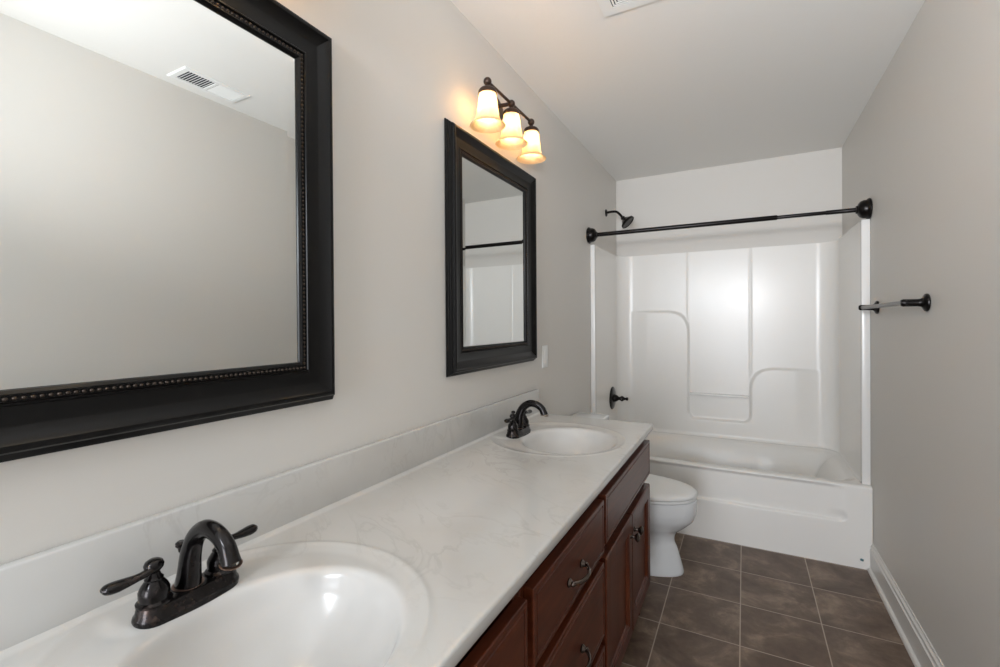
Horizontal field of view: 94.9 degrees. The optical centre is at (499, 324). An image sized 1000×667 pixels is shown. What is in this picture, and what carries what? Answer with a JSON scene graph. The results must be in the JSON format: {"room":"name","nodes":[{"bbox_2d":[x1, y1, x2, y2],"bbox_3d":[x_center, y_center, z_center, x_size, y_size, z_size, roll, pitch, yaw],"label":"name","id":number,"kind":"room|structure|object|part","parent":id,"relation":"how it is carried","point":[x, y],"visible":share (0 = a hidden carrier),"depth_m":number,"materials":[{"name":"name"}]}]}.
{"room":"bathroom","nodes":[
{"label":"bathroom","id":0,"kind":"room"},
{"bbox_2d":[0,0,616,564],"bbox_3d":[-0.395,0.065,1.376,0.120,2.472,5.851,0,0,28],"label":"wall","id":1,"kind":"structure","parent":0,"point":[400,68],"depth_m":1.36,"materials":[{"name":"white paint"}]},
{"bbox_2d":[0,0,334,462],"bbox_3d":[-0.601,-0.266,0.826,0.034,0.917,0.767,0,0,28],"label":"framed mirror","id":2,"kind":"object","parent":1,"relation":"attached to","point":[167,231],"visible":1,"depth_m":0.82,"materials":[{"name":"black paint"}]},
{"bbox_2d":[444,118,536,376],"bbox_3d":[-0.003,-0.275,1.949,0.034,0.915,0.756,0,0,28],"label":"framed mirror","id":3,"kind":"object","parent":1,"relation":"attached to","point":[491,258],"visible":1,"depth_m":1.87,"materials":[{"name":"black paint"}]},
{"bbox_2d":[462,157,524,346],"bbox_3d":[-0.014,-0.275,1.955,0.004,0.713,0.554,0,0,28],"label":"mirror glass","id":4,"kind":"object","parent":3,"relation":"attached to","point":[493,204],"depth_m":1.91,"materials":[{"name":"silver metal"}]},
{"bbox_2d":[470,77,545,163],"bbox_3d":[0.038,-0.861,1.905,0.155,0.226,0.534,0,0,28],"label":"vanity light","id":5,"kind":"object","parent":1,"relation":"attached to","point":[490,114],"visible":1,"depth_m":1.87,"materials":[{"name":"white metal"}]},
{"bbox_3d":[-0.046,-0.807,1.724,0.134,0.124,0.134,0,0,28],"label":"lamp shade","id":6,"kind":"part","parent":5,"relation":"part of","materials":[{"name":"white glass"}]},
{"bbox_3d":[-0.024,-0.918,1.937,0.016,0.110,0.170,0,0,28],"label":"wall plate","id":7,"kind":"part","parent":5,"relation":"part of","materials":[{"name":"brown metal"}]},
{"bbox_3d":[0.013,-0.918,1.917,0.077,0.023,0.021,0,0,28],"label":"arm","id":8,"kind":"part","parent":5,"relation":"part of","materials":[{"name":"brown metal"}]},
{"bbox_3d":[0.048,-0.809,1.900,0.134,0.124,0.134,0,0,28],"label":"lamp shade","id":9,"kind":"part","parent":5,"relation":"part of","materials":[{"name":"white glass"}]},
{"bbox_3d":[0.142,-0.811,2.077,0.134,0.124,0.134,0,0,28],"label":"lamp shade","id":10,"kind":"part","parent":5,"relation":"part of","materials":[{"name":"white glass"}]},
{"bbox_2d":[542,345,547,367],"bbox_3d":[0.239,0.168,2.431,0.008,0.116,0.072,0,0,28],"label":"outlet plate","id":11,"kind":"object","parent":1,"relation":"attached to","point":[545,347],"visible":1,"depth_m":2.42,"materials":[{"name":"white plastic"}]},
{"bbox_2d":[544,350,546,362],"bbox_3d":[0.241,0.168,2.429,0.004,0.068,0.034,0,0,28],"label":"receptacle","id":12,"kind":"object","parent":11,"relation":"attached to","point":[545,351],"depth_m":2.43,"materials":[{"name":"white plastic"}]},
{"bbox_2d":[605,209,633,228],"bbox_3d":[0.907,-0.808,3.482,0.209,0.161,0.112,0,0,28],"label":"shower fixture","id":13,"kind":"object","parent":1,"relation":"attached to","point":[626,221],"visible":1,"depth_m":3.46,"materials":[{"name":"black metal"}]},
{"bbox_3d":[0.876,-0.841,3.502,0.129,0.066,0.018,0,0,28],"label":"arm","id":14,"kind":"part","parent":13,"relation":"part of","materials":[{"name":"black metal"}]},
{"bbox_2d":[586,198,872,243],"bbox_3d":[1.276,-0.610,2.773,1.524,0.114,0.112,0,0,28],"label":"shower rod","id":15,"kind":"object","parent":1,"relation":"attached to","point":[864,209],"visible":1,"depth_m":2.69,"materials":[{"name":"black metal"}]},
{"bbox_2d":[450,0,924,180],"bbox_3d":[0.294,-1.223,0.930,1.764,0.100,5.971,0,0,28],"label":"ceiling","id":16,"kind":"structure","parent":0,"point":[659,87],"depth_m":2.12,"materials":[{"name":"white paint"}]},
{"bbox_2d":[597,0,657,16],"bbox_3d":[0.469,-1.175,1.529,0.336,0.006,0.336,0,0,28],"label":"ceiling vent","id":17,"kind":"object","parent":16,"relation":"in","point":[608,7],"visible":1,"depth_m":1.69,"materials":[{"name":"white plastic"}]},
{"bbox_2d":[616,147,841,256],"bbox_3d":[1.676,0.039,3.521,1.524,2.472,0.120,0,0,28],"label":"wall","id":18,"kind":"structure","parent":0,"point":[808,182],"depth_m":3.40,"materials":[{"name":"white paint"}]},
{"bbox_2d":[620,533,914,666],"bbox_3d":[-0.013,1.345,0.336,1.764,0.080,7.351,0,0,28],"label":"floor","id":19,"kind":"structure","parent":0,"point":[732,605],"depth_m":2.03,"materials":[{"name":"brown tile"}]},
{"bbox_2d":[455,590,527,666],"bbox_3d":[-0.344,0.896,0.695,0.596,0.817,0.742,0,0,28],"label":"base cabinet","id":20,"kind":"object","parent":19,"relation":"on","point":[504,643],"visible":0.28,"depth_m":0.82,"materials":[{"name":"brown wood"}]},
{"bbox_2d":[0,389,652,666],"bbox_3d":[-0.055,0.463,1.273,0.573,0.260,2.086,0,0,28],"label":"countertop","id":21,"kind":"structure","parent":20,"relation":"on","point":[403,549],"depth_m":0.86,"materials":[{"name":"stone"}]},
{"bbox_2d":[100,519,257,628],"bbox_3d":[-0.517,0.391,0.761,0.185,0.150,0.185,-1,0,-20],"label":"faucet","id":22,"kind":"object","parent":21,"relation":"on","point":[158,603],"visible":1,"depth_m":0.73,"materials":[{"name":"brown metal"}]},
{"bbox_3d":[-0.560,0.385,0.693,0.022,0.022,0.069,0,0,28],"label":"lever","id":23,"kind":"part","parent":22,"relation":"part of","materials":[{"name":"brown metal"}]},
{"bbox_3d":[-0.546,0.403,0.724,0.049,0.068,0.049,0,0,28],"label":"handle","id":24,"kind":"part","parent":22,"relation":"part of","materials":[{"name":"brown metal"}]},
{"bbox_3d":[-0.542,0.404,0.781,0.017,0.072,0.017,0,0,28],"label":"lift rod","id":25,"kind":"part","parent":22,"relation":"part of","materials":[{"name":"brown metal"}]},
{"bbox_3d":[-0.521,0.451,0.770,0.058,0.031,0.162,0,0,28],"label":"plate","id":26,"kind":"part","parent":22,"relation":"part of","materials":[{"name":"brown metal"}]},
{"bbox_3d":[-0.476,0.379,0.746,0.157,0.126,0.039,0,0,28],"label":"spout","id":27,"kind":"part","parent":22,"relation":"part of","materials":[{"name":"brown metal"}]},
{"bbox_3d":[-0.497,0.402,0.816,0.049,0.068,0.049,0,0,28],"label":"handle","id":28,"kind":"part","parent":22,"relation":"part of","materials":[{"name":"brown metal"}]},
{"bbox_3d":[-0.479,0.383,0.845,0.022,0.022,0.069,0,0,28],"label":"lever","id":29,"kind":"part","parent":22,"relation":"part of","materials":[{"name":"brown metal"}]},
{"bbox_2d":[504,400,548,438],"bbox_3d":[0.081,0.381,1.886,0.185,0.150,0.185,-1,0,-20],"label":"faucet","id":30,"kind":"object","parent":21,"relation":"on","point":[518,426],"visible":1,"depth_m":1.86,"materials":[{"name":"brown metal"}]},
{"bbox_3d":[0.038,0.374,1.818,0.022,0.022,0.069,0,0,28],"label":"lever","id":31,"kind":"part","parent":30,"relation":"part of","materials":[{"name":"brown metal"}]},
{"bbox_3d":[0.052,0.392,1.849,0.049,0.068,0.049,0,0,28],"label":"handle","id":32,"kind":"part","parent":30,"relation":"part of","materials":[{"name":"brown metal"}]},
{"bbox_3d":[0.077,0.441,1.895,0.058,0.031,0.162,0,0,28],"label":"plate","id":33,"kind":"part","parent":30,"relation":"part of","materials":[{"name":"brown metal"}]},
{"bbox_3d":[0.101,0.391,1.941,0.049,0.068,0.049,0,0,28],"label":"handle","id":34,"kind":"part","parent":30,"relation":"part of","materials":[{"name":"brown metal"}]},
{"bbox_3d":[0.122,0.368,1.871,0.157,0.126,0.039,0,0,28],"label":"spout","id":35,"kind":"part","parent":30,"relation":"part of","materials":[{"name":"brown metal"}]},
{"bbox_2d":[519,497,604,666],"bbox_3d":[-0.040,0.891,1.263,0.600,0.817,0.544,0,0,28],"label":"drawers","id":36,"kind":"object","parent":19,"relation":"on","point":[564,595],"visible":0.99,"depth_m":1.11,"materials":[{"name":"brown wood"}]},
{"bbox_3d":[0.181,0.820,1.146,0.024,0.218,0.516,0,0,28],"label":"drawer","id":37,"kind":"part","parent":36,"relation":"part of","materials":[{"name":"brown wood"}]},
{"bbox_3d":[0.201,0.610,1.121,0.038,0.021,0.117,0,0,28],"label":"handle","id":38,"kind":"part","parent":36,"relation":"part of","materials":[{"name":"grey metal"}]},
{"bbox_3d":[0.203,0.828,1.122,0.038,0.021,0.117,0,0,28],"label":"handle","id":39,"kind":"part","parent":36,"relation":"part of","materials":[{"name":"grey metal"}]},
{"bbox_3d":[0.182,1.055,1.147,0.024,0.192,0.516,0,0,28],"label":"drawer","id":40,"kind":"part","parent":36,"relation":"part of","materials":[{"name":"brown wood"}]},
{"bbox_2d":[597,439,649,666],"bbox_3d":[0.259,0.886,1.830,0.596,0.817,0.738,0,0,28],"label":"base cabinet","id":41,"kind":"object","parent":19,"relation":"on","point":[625,557],"visible":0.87,"depth_m":1.64,"materials":[{"name":"brown wood"}]},
{"bbox_3d":[0.398,0.927,1.554,0.024,0.440,0.362,0,0,28],"label":"door","id":42,"kind":"part","parent":41,"relation":"part of","materials":[{"name":"brown wood"}]},
{"bbox_3d":[0.481,0.587,1.713,0.024,0.149,0.727,0,0,28],"label":"false drawer","id":43,"kind":"part","parent":41,"relation":"part of","materials":[{"name":"brown wood"}]},
{"bbox_3d":[0.493,0.774,1.672,0.034,0.033,0.033,0,0,28],"label":"knob","id":44,"kind":"part","parent":41,"relation":"part of","materials":[{"name":"grey metal"}]},
{"bbox_3d":[0.569,0.924,1.876,0.024,0.440,0.362,0,0,28],"label":"door","id":45,"kind":"part","parent":41,"relation":"part of","materials":[{"name":"brown wood"}]},
{"bbox_3d":[0.523,0.773,1.729,0.034,0.033,0.033,0,0,28],"label":"knob","id":46,"kind":"part","parent":41,"relation":"part of","materials":[{"name":"grey metal"}]},
{"bbox_2d":[571,412,697,576],"bbox_3d":[0.692,0.916,2.508,0.716,0.742,0.464,0,0,28],"label":"toilet","id":47,"kind":"object","parent":19,"relation":"on","point":[673,503],"visible":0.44,"depth_m":2.34,"materials":[{"name":"white ceramic"}]},
{"bbox_3d":[0.465,0.564,2.626,0.206,0.036,0.464,0,0,28],"label":"tank lid","id":48,"kind":"part","parent":47,"relation":"part of","materials":[{"name":"white ceramic"}]},
{"bbox_3d":[0.776,0.860,2.463,0.524,0.028,0.372,0,0,28],"label":"lid","id":49,"kind":"part","parent":47,"relation":"part of","materials":[{"name":"white plastic"}]},
{"bbox_3d":[0.782,0.885,2.460,0.497,0.015,0.360,0,0,28],"label":"seat","id":50,"kind":"part","parent":47,"relation":"part of","materials":[{"name":"white plastic"}]},
{"bbox_3d":[0.724,1.091,2.493,0.643,0.392,0.369,0,0,28],"label":"bowl","id":51,"kind":"part","parent":47,"relation":"part of","materials":[{"name":"white ceramic"}]},
{"bbox_2d":[590,219,872,569],"bbox_3d":[1.452,0.360,3.098,1.522,1.838,0.837,0,0,28],"label":"shower","id":52,"kind":"object","parent":19,"relation":"on","point":[749,368],"visible":0.8,"depth_m":3.22,"materials":[{"name":"white plastic"}]},
{"bbox_2d":[609,387,627,408],"bbox_3d":[0.927,0.568,3.534,0.124,0.176,0.176,0,0,28],"label":"shower valve","id":53,"kind":"object","parent":52,"relation":"attached to","point":[613,398],"visible":1,"depth_m":3.52,"materials":[{"name":"black metal"}]},
{"bbox_3d":[0.932,0.568,3.531,0.112,0.056,0.056,0,0,28],"label":"stem","id":54,"kind":"part","parent":53,"relation":"part of","materials":[{"name":"black metal"}]},
{"bbox_3d":[1.465,0.147,3.123,1.522,1.412,0.777,0,0,28],"label":"surround panel","id":55,"kind":"part","parent":52,"relation":"part of","materials":[{"name":"white plastic"}]},
{"bbox_2d":[645,431,872,569],"bbox_3d":[1.458,1.061,3.104,1.520,0.435,0.826,0,0,28],"label":"tub","id":56,"kind":"object","parent":52,"relation":"in","point":[801,499],"depth_m":2.67,"materials":[{"name":"white plastic"}]},
{"bbox_2d":[842,0,999,666],"bbox_3d":[1.057,0.060,0.605,0.120,2.472,5.851,0,0,28],"label":"wall","id":57,"kind":"structure","parent":0,"point":[924,146],"depth_m":1.57,"materials":[{"name":"white paint"}]},
{"bbox_2d":[858,293,930,313],"bbox_3d":[1.681,-0.083,1.992,0.079,0.066,0.768,0,0,28],"label":"towel bar","id":58,"kind":"object","parent":57,"relation":"attached to","point":[924,302],"visible":1,"depth_m":1.69,"materials":[{"name":"black metal"}]},
{"bbox_3d":[1.845,-0.086,2.301,0.079,0.066,0.066,0,0,28],"label":"post","id":59,"kind":"part","parent":58,"relation":"part of","materials":[{"name":"black metal"}]},
{"bbox_3d":[1.659,-0.083,2.002,0.018,0.018,0.722,0,0,28],"label":"rail","id":60,"kind":"part","parent":58,"relation":"part of","materials":[{"name":"grey metal"}]},
{"bbox_3d":[1.516,-0.081,1.681,0.079,0.066,0.066,0,0,28],"label":"post","id":61,"kind":"part","parent":58,"relation":"part of","materials":[{"name":"black metal"}]},
{"bbox_2d":[867,544,944,666],"bbox_3d":[0.776,1.228,0.224,0.026,0.144,4.896,0,0,28],"label":"baseboard","id":62,"kind":"structure","parent":57,"relation":"attached to","point":[916,642],"depth_m":1.90,"materials":[{"name":"white paint"}]}
]}

